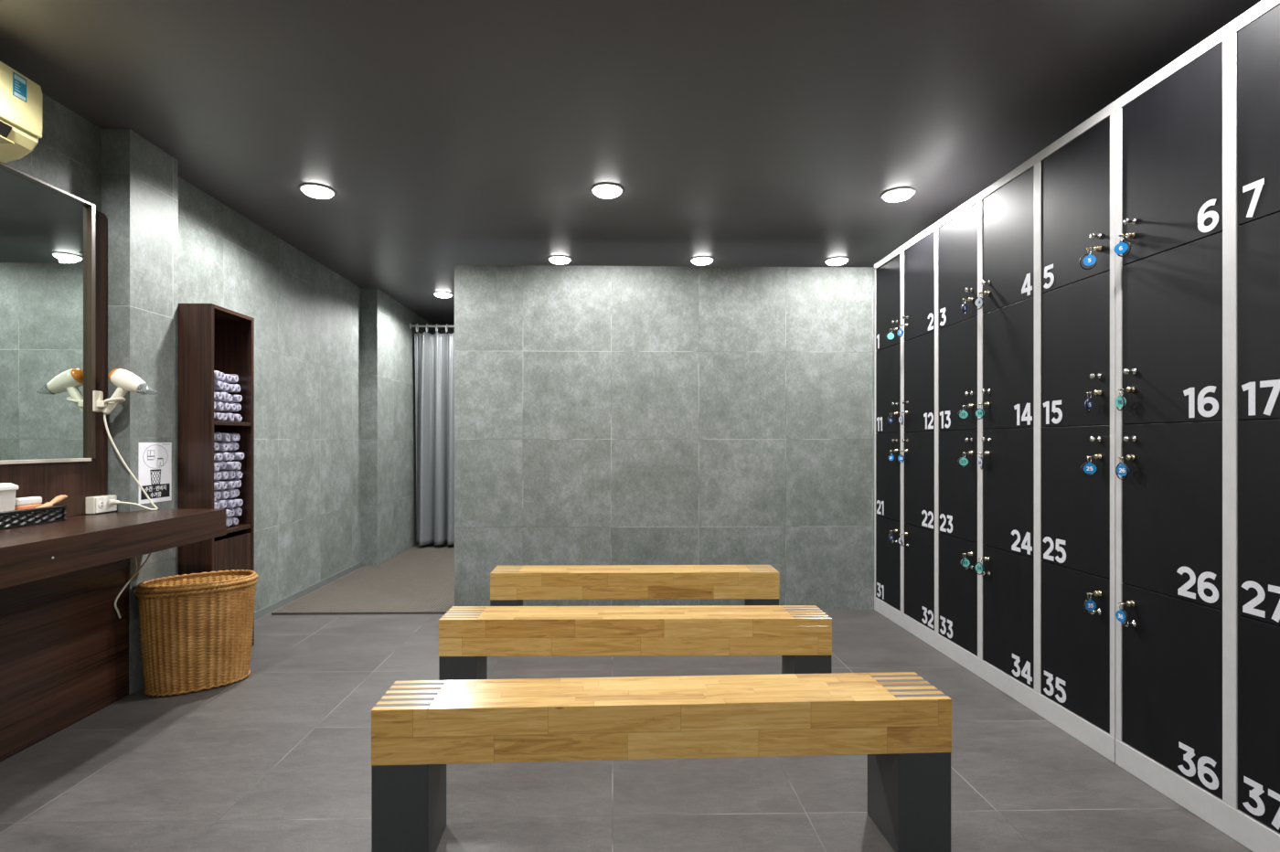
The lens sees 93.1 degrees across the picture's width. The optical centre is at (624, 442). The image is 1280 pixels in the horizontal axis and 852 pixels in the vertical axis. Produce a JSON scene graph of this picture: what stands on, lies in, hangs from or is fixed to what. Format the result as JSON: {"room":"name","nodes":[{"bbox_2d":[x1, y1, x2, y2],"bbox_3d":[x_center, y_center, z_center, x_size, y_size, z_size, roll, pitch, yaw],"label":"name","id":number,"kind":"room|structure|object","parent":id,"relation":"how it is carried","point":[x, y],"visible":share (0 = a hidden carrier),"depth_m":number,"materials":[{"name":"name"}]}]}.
{"room":"changing room","nodes":[
{"label":"changing room","id":0,"kind":"room"},
{"bbox_2d":[101,128,178,694],"bbox_3d":[-2.335,-0.140,2.915,0.150,2.580,0.305,0,0,-1],"label":"pillar","id":1,"kind":"structure","parent":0,"point":[140,179],"depth_m":2.81,"materials":[{"name":"concrete"}]},
{"bbox_2d":[138,442,171,504],"bbox_3d":[-2.258,0.144,2.917,0.003,0.288,0.210,0,0,-1],"label":"paper sign","id":2,"kind":"object","parent":1,"relation":"attached to","point":[154,459],"visible":1,"depth_m":2.91,"materials":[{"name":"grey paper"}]},
{"bbox_2d":[4,92,361,612],"bbox_3d":[-2.436,-0.140,2.726,0.100,2.580,9.350,0,0,-1],"label":"wall","id":3,"kind":"structure","parent":0,"point":[306,315],"depth_m":4.29,"materials":[{"name":"concrete"}]},
{"bbox_2d":[0,61,42,162],"bbox_3d":[-2.264,-1.192,1.837,0.203,0.300,0.865,0,0,-1],"label":"air conditioner","id":4,"kind":"object","parent":3,"relation":"attached to","point":[21,99],"visible":1,"depth_m":2.19,"materials":[{"name":"beige plastic"}]},
{"bbox_2d":[14,74,25,100],"bbox_3d":[-2.173,-1.275,2.178,0.001,0.074,0.042,0,0,-1],"label":"print","id":5,"kind":"object","parent":4,"relation":"attached to","point":[19,80],"depth_m":2.18},
{"bbox_2d":[0,210,106,517],"bbox_3d":[-2.344,-0.359,1.577,0.033,1.347,2.350,0,0,-1],"label":"panel","id":6,"kind":"object","parent":3,"relation":"attached to","point":[79,481],"visible":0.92,"depth_m":2.68,"materials":[{"name":"brown wood"}]},
{"bbox_2d":[0,161,95,464],"bbox_3d":[-2.318,-0.481,1.675,0.022,1.127,1.983,0,0,-1],"label":"wall mirror","id":7,"kind":"object","parent":6,"relation":"attached to","point":[48,231],"visible":1,"depth_m":2.44,"materials":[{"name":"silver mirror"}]},
{"bbox_2d":[85,494,117,513],"bbox_3d":[-2.328,0.275,2.699,0.046,0.074,0.120,0,0,-1],"label":"power outlet","id":8,"kind":"object","parent":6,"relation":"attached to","point":[99,504],"visible":0.96,"depth_m":2.66,"materials":[{"name":"beige plastic"}]},
{"bbox_2d":[92,390,125,412],"bbox_3d":[-2.290,-0.181,2.690,0.120,0.093,0.077,0,0,-1],"label":"holder","id":9,"kind":"object","parent":6,"relation":"attached to","point":[98,402],"visible":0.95,"depth_m":2.66,"materials":[{"name":"beige plastic"}]},
{"bbox_2d":[101,368,157,510],"bbox_3d":[-2.215,-0.008,2.741,0.210,0.645,0.157,0,0,-1],"label":"hair dryer","id":10,"kind":"object","parent":9,"relation":"in","point":[125,380],"visible":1,"depth_m":2.69,"materials":[{"name":"beige plastic"}]},
{"bbox_2d":[254,561,362,619],"bbox_3d":[-2.417,1.127,4.544,0.012,0.045,2.145,0,0,-1],"label":"baseboard","id":11,"kind":"structure","parent":3,"relation":"attached to","point":[268,609],"depth_m":4.54,"materials":[{"name":"grey tile"}]},
{"bbox_2d":[361,288,434,566],"bbox_3d":[-2.398,-0.140,6.510,0.170,2.580,1.785,0,0,-1],"label":"pillar","id":12,"kind":"structure","parent":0,"point":[389,502],"depth_m":5.84,"materials":[{"name":"concrete"}]},
{"bbox_2d":[409,323,454,329],"bbox_3d":[-1.524,-1.255,6.550,1.580,0.060,0.060,0,0,-1],"label":"curtain rod","id":13,"kind":"object","parent":12,"relation":"attached to","point":[410,325],"visible":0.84,"depth_m":6.53,"materials":[{"name":"white metal"}]},
{"bbox_2d":[414,323,454,545],"bbox_3d":[-1.651,-0.090,6.548,1.236,2.388,0.147,0,0,-1],"label":"shower curtain","id":14,"kind":"object","parent":13,"relation":"hanging from","point":[434,354],"visible":0.31,"depth_m":6.51,"materials":[{"name":"grey fabric"}]},
{"bbox_2d":[434,327,454,333],"bbox_3d":[-0.168,-0.140,7.498,4.830,2.580,0.100,0,0,-1],"label":"wall","id":15,"kind":"structure","parent":0,"point":[441,330],"depth_m":7.41,"materials":[{"name":"concrete"}]},
{"bbox_2d":[0,566,1252,851],"bbox_3d":[-0.072,1.200,2.774,4.830,0.100,9.550,0,0,-1],"label":"floor","id":16,"kind":"structure","parent":0,"point":[277,758],"depth_m":2.07,"materials":[{"name":"tile"}]},
{"bbox_2d":[0,509,226,762],"bbox_3d":[-2.112,0.733,1.638,0.500,0.835,2.462,0,0,-1],"label":"countertop","id":17,"kind":"structure","parent":16,"relation":"on","point":[64,642],"depth_m":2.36,"materials":[{"name":"brown wood"}]},
{"bbox_2d":[0,504,66,529],"bbox_3d":[-2.288,0.282,2.209,0.091,0.064,0.470,0,0,-1],"label":"woven tray","id":18,"kind":"object","parent":17,"relation":"on","point":[14,518],"visible":0.98,"depth_m":2.30,"materials":[{"name":"black wicker"}]},
{"bbox_2d":[0,482,18,511],"bbox_3d":[-2.296,0.229,2.136,0.050,0.156,0.277,0,0,-1],"label":"plastic tub","id":19,"kind":"object","parent":18,"relation":"in","point":[7,490],"visible":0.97,"depth_m":2.24,"materials":[{"name":"white plastic"}]},
{"bbox_2d":[14,496,42,510],"bbox_3d":[-2.298,0.259,2.326,0.044,0.096,0.100,0,0,-1],"label":"pack","id":20,"kind":"object","parent":18,"relation":"in","point":[31,502],"visible":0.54,"depth_m":2.31,"materials":[{"name":"white plastic"}]},
{"bbox_2d":[34,494,67,508],"bbox_3d":[-2.261,0.245,2.307,0.026,0.067,0.305,0,0,-1],"label":"brush","id":21,"kind":"object","parent":18,"relation":"in","point":[58,498],"visible":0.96,"depth_m":2.40,"materials":[{"name":"beige wood"}]},
{"bbox_2d":[114,553,151,618],"bbox_3d":[-2.238,0.610,2.744,0.070,0.343,0.142,0,0,31],"label":"cable","id":22,"kind":"object","parent":17,"relation":"hanging from","point":[136,570],"visible":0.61,"depth_m":2.75,"materials":[{"name":"grey plastic"}]},
{"bbox_2d":[134,569,258,696],"bbox_3d":[-2.031,0.895,2.894,0.491,0.502,0.320,0,0,-35],"label":"wicker basket","id":23,"kind":"object","parent":16,"relation":"on","point":[197,635],"visible":1,"depth_m":2.79,"materials":[{"name":"wicker"}]},
{"bbox_2d":[178,303,254,646],"bbox_3d":[-2.248,0.222,3.256,0.294,1.856,0.362,0,0,-1],"label":"tall cabinet","id":24,"kind":"object","parent":16,"relation":"on","point":[211,337],"visible":0.52,"depth_m":3.08,"materials":[{"name":"brown wood"}]},
{"bbox_2d":[213,412,222,420],"bbox_3d":[-2.209,-0.137,3.185,0.172,0.042,0.046,0,0,1],"label":"rolled towel","id":25,"kind":"object","parent":24,"relation":"on","point":[218,416],"visible":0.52,"depth_m":3.17,"materials":[{"name":"grey fabric"}]},
{"bbox_2d":[213,401,223,411],"bbox_3d":[-2.206,-0.190,3.194,0.172,0.049,0.042,0,0,2],"label":"rolled towel","id":26,"kind":"object","parent":25,"relation":"on","point":[219,406],"visible":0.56,"depth_m":3.18,"materials":[{"name":"grey fabric"}]},
{"bbox_2d":[213,392,222,400],"bbox_3d":[-2.208,-0.244,3.183,0.172,0.044,0.046,0,0,1],"label":"rolled towel","id":27,"kind":"object","parent":26,"relation":"on","point":[218,395],"visible":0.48,"depth_m":3.17,"materials":[{"name":"grey fabric"}]},
{"bbox_2d":[213,381,223,389],"bbox_3d":[-2.209,-0.301,3.192,0.172,0.046,0.048,0,0,1],"label":"rolled towel","id":28,"kind":"object","parent":27,"relation":"on","point":[218,385],"visible":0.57,"depth_m":3.18,"materials":[{"name":"grey fabric"}]},
{"bbox_2d":[219,413,227,421],"bbox_3d":[-2.218,-0.136,3.240,0.172,0.044,0.046,0,0,3],"label":"rolled towel","id":29,"kind":"object","parent":24,"relation":"on","point":[224,415],"visible":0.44,"depth_m":3.23,"materials":[{"name":"grey fabric"}]},
{"bbox_2d":[220,402,230,411],"bbox_3d":[-2.212,-0.191,3.254,0.172,0.045,0.046,0,0,2],"label":"rolled towel","id":30,"kind":"object","parent":29,"relation":"on","point":[227,406],"visible":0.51,"depth_m":3.25,"materials":[{"name":"grey fabric"}]},
{"bbox_2d":[213,392,228,401],"bbox_3d":[-2.208,-0.245,3.238,0.172,0.048,0.045,0,0,4],"label":"rolled towel","id":31,"kind":"object","parent":30,"relation":"on","point":[225,396],"visible":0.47,"depth_m":3.22,"materials":[{"name":"grey fabric"}]},
{"bbox_2d":[213,383,229,391],"bbox_3d":[-2.216,-0.298,3.253,0.172,0.045,0.046,0,0,2],"label":"rolled towel","id":32,"kind":"object","parent":31,"relation":"on","point":[226,387],"visible":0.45,"depth_m":3.24,"materials":[{"name":"grey fabric"}]},
{"bbox_2d":[223,412,234,421],"bbox_3d":[-2.217,-0.137,3.297,0.172,0.049,0.042,0,0,4],"label":"rolled towel","id":33,"kind":"object","parent":24,"relation":"on","point":[230,416],"visible":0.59,"depth_m":3.28,"materials":[{"name":"grey fabric"}]},
{"bbox_2d":[224,402,235,411],"bbox_3d":[-2.214,-0.194,3.307,0.172,0.046,0.044,0,0,1],"label":"rolled towel","id":34,"kind":"object","parent":33,"relation":"on","point":[232,405],"visible":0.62,"depth_m":3.30,"materials":[{"name":"grey fabric"}]},
{"bbox_2d":[219,394,233,402],"bbox_3d":[-2.227,-0.242,3.296,0.172,0.046,0.047,0,0,1],"label":"rolled towel","id":35,"kind":"object","parent":34,"relation":"on","point":[230,398],"visible":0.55,"depth_m":3.29,"materials":[{"name":"grey fabric"}]},
{"bbox_2d":[213,384,235,392],"bbox_3d":[-2.220,-0.297,3.312,0.172,0.044,0.046,0,0,3],"label":"rolled towel","id":36,"kind":"object","parent":35,"relation":"on","point":[232,388],"visible":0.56,"depth_m":3.30,"materials":[{"name":"grey fabric"}]},
{"bbox_2d":[226,518,232,527],"bbox_3d":[-2.228,0.436,3.293,0.172,0.048,0.045,0,0,2],"label":"rolled towel","id":37,"kind":"object","parent":24,"relation":"on","point":[229,521],"visible":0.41,"depth_m":3.29,"materials":[{"name":"grey fabric"}]},
{"bbox_2d":[223,508,234,517],"bbox_3d":[-2.223,0.384,3.306,0.172,0.046,0.044,0,0,1],"label":"rolled towel","id":38,"kind":"object","parent":37,"relation":"on","point":[230,509],"visible":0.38,"depth_m":3.31,"materials":[{"name":"grey fabric"}]},
{"bbox_2d":[224,500,235,508],"bbox_3d":[-2.211,0.335,3.301,0.172,0.046,0.047,0,0,3],"label":"rolled towel","id":39,"kind":"object","parent":38,"relation":"on","point":[230,504],"visible":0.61,"depth_m":3.28,"materials":[{"name":"grey fabric"}]},
{"bbox_2d":[213,490,235,498],"bbox_3d":[-2.219,0.282,3.308,0.172,0.044,0.046,0,0,1],"label":"rolled towel","id":40,"kind":"object","parent":39,"relation":"on","point":[231,493],"visible":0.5,"depth_m":3.30,"materials":[{"name":"grey fabric"}]},
{"bbox_2d":[218,480,235,489],"bbox_3d":[-2.211,0.232,3.300,0.172,0.042,0.046,0,0,4],"label":"rolled towel","id":41,"kind":"object","parent":40,"relation":"on","point":[231,485],"visible":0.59,"depth_m":3.29,"materials":[{"name":"grey fabric"}]},
{"bbox_2d":[217,470,234,479],"bbox_3d":[-2.218,0.178,3.304,0.172,0.048,0.045,0,0,0],"label":"rolled towel","id":42,"kind":"object","parent":41,"relation":"on","point":[231,474],"visible":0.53,"depth_m":3.29,"materials":[{"name":"grey fabric"}]},
{"bbox_2d":[223,461,236,469],"bbox_3d":[-2.208,0.127,3.302,0.172,0.045,0.046,0,0,3],"label":"rolled towel","id":43,"kind":"object","parent":42,"relation":"on","point":[230,465],"visible":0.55,"depth_m":3.28,"materials":[{"name":"grey fabric"}]},
{"bbox_2d":[226,517,238,525],"bbox_3d":[-2.229,0.436,3.350,0.172,0.046,0.047,0,0,0],"label":"rolled towel","id":44,"kind":"object","parent":24,"relation":"on","point":[235,521],"visible":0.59,"depth_m":3.34,"materials":[{"name":"grey fabric"}]},
{"bbox_2d":[232,507,242,516],"bbox_3d":[-2.219,0.385,3.365,0.172,0.049,0.042,0,0,3],"label":"rolled towel","id":45,"kind":"object","parent":44,"relation":"on","point":[238,511],"visible":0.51,"depth_m":3.35,"materials":[{"name":"grey fabric"}]},
{"bbox_2d":[216,499,243,506],"bbox_3d":[-2.210,0.336,3.355,0.172,0.042,0.046,0,0,1],"label":"rolled towel","id":46,"kind":"object","parent":45,"relation":"on","point":[239,502],"visible":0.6,"depth_m":3.35,"materials":[{"name":"grey fabric"}]},
{"bbox_2d":[224,489,239,497],"bbox_3d":[-2.230,0.280,3.358,0.172,0.048,0.045,0,0,0],"label":"rolled towel","id":47,"kind":"object","parent":46,"relation":"on","point":[237,491],"visible":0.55,"depth_m":3.35,"materials":[{"name":"grey fabric"}]},
{"bbox_2d":[217,479,241,488],"bbox_3d":[-2.218,0.228,3.361,0.172,0.046,0.044,0,0,5],"label":"rolled towel","id":48,"kind":"object","parent":47,"relation":"on","point":[238,482],"visible":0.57,"depth_m":3.36,"materials":[{"name":"grey fabric"}]},
{"bbox_2d":[232,470,242,479],"bbox_3d":[-2.219,0.180,3.369,0.172,0.046,0.047,0,0,2],"label":"rolled towel","id":49,"kind":"object","parent":48,"relation":"on","point":[238,474],"visible":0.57,"depth_m":3.35,"materials":[{"name":"grey fabric"}]},
{"bbox_2d":[234,461,241,469],"bbox_3d":[-2.215,0.129,3.355,0.172,0.049,0.042,0,0,4],"label":"rolled towel","id":50,"kind":"object","parent":49,"relation":"on","point":[239,464],"visible":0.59,"depth_m":3.34,"materials":[{"name":"grey fabric"}]},
{"bbox_2d":[231,452,244,459],"bbox_3d":[-2.208,0.077,3.366,0.172,0.042,0.046,0,0,1],"label":"rolled towel","id":51,"kind":"object","parent":50,"relation":"on","point":[237,455],"visible":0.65,"depth_m":3.35,"materials":[{"name":"grey fabric"}]},
{"bbox_2d":[213,420,251,426],"bbox_3d":[-2.246,-0.102,3.256,0.282,0.020,0.322,0,0,-1],"label":"shelf","id":52,"kind":"object","parent":24,"relation":"attached to","point":[216,422],"depth_m":3.30,"materials":[{"name":"brown wood"}]},
{"bbox_2d":[233,414,242,422],"bbox_3d":[-2.212,-0.135,3.355,0.172,0.046,0.047,0,0,4],"label":"rolled towel","id":53,"kind":"object","parent":24,"relation":"on","point":[238,418],"visible":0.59,"depth_m":3.33,"materials":[{"name":"grey fabric"}]},
{"bbox_2d":[233,403,241,411],"bbox_3d":[-2.221,-0.194,3.359,0.172,0.048,0.045,0,0,1],"label":"rolled towel","id":54,"kind":"object","parent":53,"relation":"on","point":[238,406],"visible":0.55,"depth_m":3.35,"materials":[{"name":"grey fabric"}]},
{"bbox_2d":[229,394,242,402],"bbox_3d":[-2.215,-0.243,3.360,0.172,0.042,0.046,0,0,4],"label":"rolled towel","id":55,"kind":"object","parent":54,"relation":"on","point":[236,398],"visible":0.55,"depth_m":3.34,"materials":[{"name":"grey fabric"}]},
{"bbox_2d":[232,384,240,392],"bbox_3d":[-2.225,-0.301,3.361,0.172,0.046,0.048,0,0,2],"label":"rolled towel","id":56,"kind":"object","parent":55,"relation":"on","point":[238,387],"visible":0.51,"depth_m":3.35,"materials":[{"name":"grey fabric"}]},
{"bbox_2d":[222,373,238,383],"bbox_3d":[-2.226,-0.353,3.347,0.172,0.046,0.044,0,0,3],"label":"rolled towel","id":57,"kind":"object","parent":56,"relation":"on","point":[235,378],"visible":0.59,"depth_m":3.34,"materials":[{"name":"grey fabric"}]},
{"bbox_2d":[226,524,251,533],"bbox_3d":[-2.246,0.472,3.256,0.282,0.020,0.322,0,0,-1],"label":"shelf","id":58,"kind":"object","parent":24,"relation":"attached to","point":[238,528],"depth_m":3.35,"materials":[{"name":"brown wood"}]},
{"label":"rolled towel","id":59,"kind":"object","parent":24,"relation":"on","visible":0},
{"bbox_2d":[226,509,231,517],"bbox_3d":[-2.206,0.381,3.250,0.172,0.046,0.048,0,0,0],"label":"rolled towel","id":60,"kind":"object","parent":59,"relation":"on","point":[229,512],"visible":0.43,"depth_m":3.25,"materials":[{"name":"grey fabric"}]},
{"bbox_2d":[213,500,226,509],"bbox_3d":[-2.219,0.331,3.236,0.172,0.048,0.045,0,0,0],"label":"rolled towel","id":61,"kind":"object","parent":60,"relation":"on","point":[222,503],"visible":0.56,"depth_m":3.22,"materials":[{"name":"grey fabric"}]},
{"bbox_2d":[217,490,229,499],"bbox_3d":[-2.221,0.284,3.257,0.172,0.045,0.046,0,0,3],"label":"rolled towel","id":62,"kind":"object","parent":61,"relation":"on","point":[225,495],"visible":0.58,"depth_m":3.24,"materials":[{"name":"grey fabric"}]},
{"bbox_2d":[218,481,227,490],"bbox_3d":[-2.220,0.231,3.241,0.172,0.046,0.047,0,0,2],"label":"rolled towel","id":63,"kind":"object","parent":62,"relation":"on","point":[224,485],"visible":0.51,"depth_m":3.23,"materials":[{"name":"grey fabric"}]},
{"bbox_2d":[213,471,228,479],"bbox_3d":[-2.222,0.178,3.254,0.172,0.044,0.046,0,0,2],"label":"rolled towel","id":64,"kind":"object","parent":63,"relation":"on","point":[224,474],"visible":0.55,"depth_m":3.24,"materials":[{"name":"grey fabric"}]},
{"bbox_2d":[213,460,226,469],"bbox_3d":[-2.224,0.122,3.238,0.172,0.046,0.048,0,0,3],"label":"rolled towel","id":65,"kind":"object","parent":64,"relation":"on","point":[222,464],"visible":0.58,"depth_m":3.23,"materials":[{"name":"grey fabric"}]},
{"bbox_2d":[213,452,230,460],"bbox_3d":[-2.208,0.076,3.246,0.172,0.048,0.045,0,0,1],"label":"rolled towel","id":66,"kind":"object","parent":65,"relation":"on","point":[226,455],"visible":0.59,"depth_m":3.23,"materials":[{"name":"grey fabric"}]},
{"bbox_2d":[213,443,228,451],"bbox_3d":[-2.216,0.026,3.246,0.172,0.045,0.046,0,0,3],"label":"rolled towel","id":67,"kind":"object","parent":66,"relation":"on","point":[223,447],"visible":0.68,"depth_m":3.23,"materials":[{"name":"grey fabric"}]},
{"bbox_2d":[213,433,230,442],"bbox_3d":[-2.209,-0.026,3.252,0.172,0.049,0.042,0,0,3],"label":"rolled towel","id":68,"kind":"object","parent":67,"relation":"on","point":[226,437],"visible":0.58,"depth_m":3.24,"materials":[{"name":"grey fabric"}]},
{"bbox_2d":[271,543,454,615],"bbox_3d":[-1.790,1.142,5.482,1.185,0.016,2.865,0,0,-1],"label":"mat","id":69,"kind":"object","parent":16,"relation":"on","point":[420,580],"visible":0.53,"depth_m":4.68,"materials":[{"name":"grey rubber"}]},
{"bbox_2d":[490,565,779,606],"bbox_3d":[0.056,0.932,3.428,1.590,0.436,0.200,0,0,-1],"label":"bench","id":70,"kind":"object","parent":16,"relation":"on","point":[756,584],"visible":0.91,"depth_m":3.33,"materials":[{"name":"brown wood"}]},
{"bbox_2d":[438,605,831,680],"bbox_3d":[0.044,0.932,2.550,1.590,0.436,0.200,0,0,-1],"label":"bench","id":71,"kind":"object","parent":16,"relation":"on","point":[802,634],"visible":0.92,"depth_m":2.45,"materials":[{"name":"brown wood"}]},
{"bbox_2d":[371,672,951,851],"bbox_3d":[0.112,0.932,1.752,1.590,0.436,0.200,0,0,-3],"label":"bench","id":72,"kind":"object","parent":16,"relation":"on","point":[902,722],"visible":1,"depth_m":1.67,"materials":[{"name":"brown wood"}]},
{"bbox_2d":[874,100,1116,763],"bbox_3d":[1.966,-0.037,3.176,0.520,2.375,1.998,0,0,-1],"label":"lockers","id":73,"kind":"object","parent":16,"relation":"on","point":[1041,338],"visible":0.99,"depth_m":2.74,"materials":[{"name":"grey paint"}]},
{"bbox_2d":[957,405,968,420],"bbox_3d":[1.696,-0.148,3.037,0.054,0.076,0.022,0,0,10],"label":"key","id":74,"kind":"object","parent":73,"relation":"attached to","point":[963,414],"visible":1,"depth_m":3.04,"materials":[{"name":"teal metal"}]},
{"bbox_2d":[957,452,969,467],"bbox_3d":[1.696,0.088,3.037,0.054,0.076,0.022,0,0,10],"label":"key","id":75,"kind":"object","parent":73,"relation":"attached to","point":[963,461],"visible":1,"depth_m":3.04,"materials":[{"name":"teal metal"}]},
{"bbox_2d":[960,553,971,568],"bbox_3d":[1.710,0.594,3.035,0.050,0.076,0.022,0,0,11],"label":"key","id":76,"kind":"object","parent":73,"relation":"on","point":[965,562],"visible":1,"depth_m":3.03,"materials":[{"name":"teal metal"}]},
{"bbox_2d":[973,291,985,309],"bbox_3d":[1.701,-0.679,2.914,0.030,0.079,0.051,0,0,-41],"label":"key","id":77,"kind":"object","parent":73,"relation":"attached to","point":[979,302],"visible":1,"depth_m":2.90,"materials":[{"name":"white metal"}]},
{"bbox_2d":[974,404,984,419],"bbox_3d":[1.702,-0.148,2.910,0.047,0.075,0.028,0,0,40],"label":"key","id":78,"kind":"object","parent":73,"relation":"attached to","point":[979,412],"visible":1,"depth_m":2.90,"materials":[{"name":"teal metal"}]},
{"bbox_2d":[974,558,985,575],"bbox_3d":[1.702,0.596,2.914,0.030,0.079,0.050,0,0,-39],"label":"key","id":79,"kind":"object","parent":73,"relation":"attached to","point":[979,568],"visible":1,"depth_m":2.90,"materials":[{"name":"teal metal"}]},
{"bbox_2d":[1078,246,1096,269],"bbox_3d":[1.713,-0.679,2.241,0.056,0.079,0.022,0,0,18],"label":"key","id":80,"kind":"object","parent":73,"relation":"attached to","point":[1090,260],"visible":1,"depth_m":2.24,"materials":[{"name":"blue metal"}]},
{"bbox_2d":[1080,456,1096,476],"bbox_3d":[1.714,0.088,2.241,0.050,0.076,0.022,0,0,19],"label":"key","id":81,"kind":"object","parent":73,"relation":"attached to","point":[1089,467],"visible":1,"depth_m":2.24,"materials":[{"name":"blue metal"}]},
{"bbox_2d":[1083,592,1096,613],"bbox_3d":[1.715,0.594,2.239,0.049,0.076,0.022,0,0,-16],"label":"key","id":82,"kind":"object","parent":73,"relation":"attached to","point":[1089,604],"visible":1,"depth_m":2.24,"materials":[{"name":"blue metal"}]},
{"bbox_2d":[1084,392,1096,412],"bbox_3d":[1.720,-0.147,2.239,0.050,0.076,0.025,0,0,-34],"label":"key","id":83,"kind":"object","parent":73,"relation":"attached to","point":[1088,404],"visible":1,"depth_m":2.24,"materials":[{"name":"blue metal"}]},
{"bbox_2d":[1115,0,1279,851],"bbox_3d":[2.006,-0.037,1.174,0.520,2.375,1.998,0,0,-1],"label":"lockers","id":84,"kind":"object","parent":16,"relation":"on","point":[1198,140],"visible":0.99,"depth_m":1.86,"materials":[{"name":"grey paint"}]},
{"bbox_2d":[1115,388,1127,410],"bbox_3d":[1.722,-0.148,2.106,0.032,0.076,0.043,0,0,-24],"label":"key","id":85,"kind":"object","parent":84,"relation":"attached to","point":[1120,401],"visible":1,"depth_m":2.10,"materials":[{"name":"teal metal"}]},
{"bbox_2d":[1115,602,1128,625],"bbox_3d":[1.726,0.594,2.095,0.032,0.075,0.049,0,0,-1],"label":"key","id":86,"kind":"object","parent":84,"relation":"attached to","point":[1121,616],"visible":1,"depth_m":2.10,"materials":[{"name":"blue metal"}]},
{"bbox_2d":[1113,234,1130,256],"bbox_3d":[1.725,-0.681,2.099,0.030,0.076,0.048,0,0,-42],"label":"key","id":87,"kind":"object","parent":84,"relation":"attached to","point":[1121,248],"visible":1,"depth_m":2.10,"materials":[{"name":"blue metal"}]},
{"bbox_2d":[1115,457,1129,479],"bbox_3d":[1.722,0.090,2.101,0.035,0.080,0.047,0,0,-30],"label":"key","id":88,"kind":"object","parent":84,"relation":"attached to","point":[1122,470],"visible":1,"depth_m":2.10,"materials":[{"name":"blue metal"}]},
{"bbox_2d":[0,0,1261,325],"bbox_3d":[-0.072,-1.480,2.774,4.830,0.100,9.550,0,0,-1],"label":"ceiling","id":89,"kind":"structure","parent":0,"point":[445,134],"depth_m":2.59,"materials":[{"name":"grey paint"}]},
{"bbox_2d":[299,183,335,198],"bbox_3d":[-1.740,-1.414,3.435,0.184,0.030,0.184,0,0,-1],"label":"recessed light","id":90,"kind":"object","parent":89,"relation":"in","point":[314,190],"visible":1,"depth_m":3.40,"materials":[{"name":"white plastic"}]},
{"bbox_2d":[433,291,453,298],"bbox_3d":[-1.750,-1.414,5.835,0.184,0.030,0.184,0,0,-1],"label":"recessed light","id":91,"kind":"object","parent":89,"relation":"in","point":[442,294],"visible":1,"depth_m":5.79,"materials":[{"name":"white plastic"}]},
{"bbox_2d":[547,255,571,264],"bbox_3d":[-0.506,-1.414,4.721,0.184,0.030,0.184,0,0,-1],"label":"recessed light","id":92,"kind":"object","parent":89,"relation":"in","point":[558,259],"visible":1,"depth_m":4.68,"materials":[{"name":"white plastic"}]},
{"bbox_2d":[549,256,569,264],"bbox_3d":[-0.506,-1.412,4.721,0.158,0.028,0.158,0,0,-1],"label":"diffuser","id":93,"kind":"object","parent":92,"relation":"attached to","point":[554,260],"depth_m":4.68,"materials":[{"name":"white plastic"}]},
{"bbox_2d":[590,182,623,198],"bbox_3d":[-0.100,-1.414,3.429,0.184,0.030,0.184,0,0,-1],"label":"recessed light","id":94,"kind":"object","parent":89,"relation":"in","point":[604,190],"visible":1,"depth_m":3.39,"materials":[{"name":"white plastic"}]},
{"bbox_2d":[690,256,714,265],"bbox_3d":[0.603,-1.414,4.743,0.184,0.030,0.184,0,0,-1],"label":"recessed light","id":95,"kind":"object","parent":89,"relation":"in","point":[703,260],"visible":1,"depth_m":4.70,"materials":[{"name":"white plastic"}]},
{"bbox_2d":[692,257,712,265],"bbox_3d":[0.603,-1.412,4.743,0.158,0.028,0.158,0,0,-1],"label":"diffuser","id":96,"kind":"object","parent":95,"relation":"attached to","point":[696,261],"depth_m":4.70,"materials":[{"name":"white plastic"}]},
{"bbox_2d":[824,256,849,265],"bbox_3d":[1.663,-1.414,4.755,0.184,0.030,0.184,0,0,-1],"label":"recessed light","id":97,"kind":"object","parent":89,"relation":"in","point":[836,261],"visible":1,"depth_m":4.71,"materials":[{"name":"white plastic"}]},
{"bbox_2d":[880,187,916,202],"bbox_3d":[1.569,-1.414,3.483,0.184,0.030,0.184,0,0,-1],"label":"recessed light","id":98,"kind":"object","parent":89,"relation":"in","point":[900,194],"visible":1,"depth_m":3.45,"materials":[{"name":"white plastic"}]},
{"bbox_2d":[454,265,874,609],"bbox_3d":[0.527,-0.028,4.212,3.375,2.356,0.120,0,0,-1],"label":"wall partition","id":99,"kind":"structure","parent":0,"point":[604,415],"depth_m":4.15,"materials":[{"name":"concrete"}]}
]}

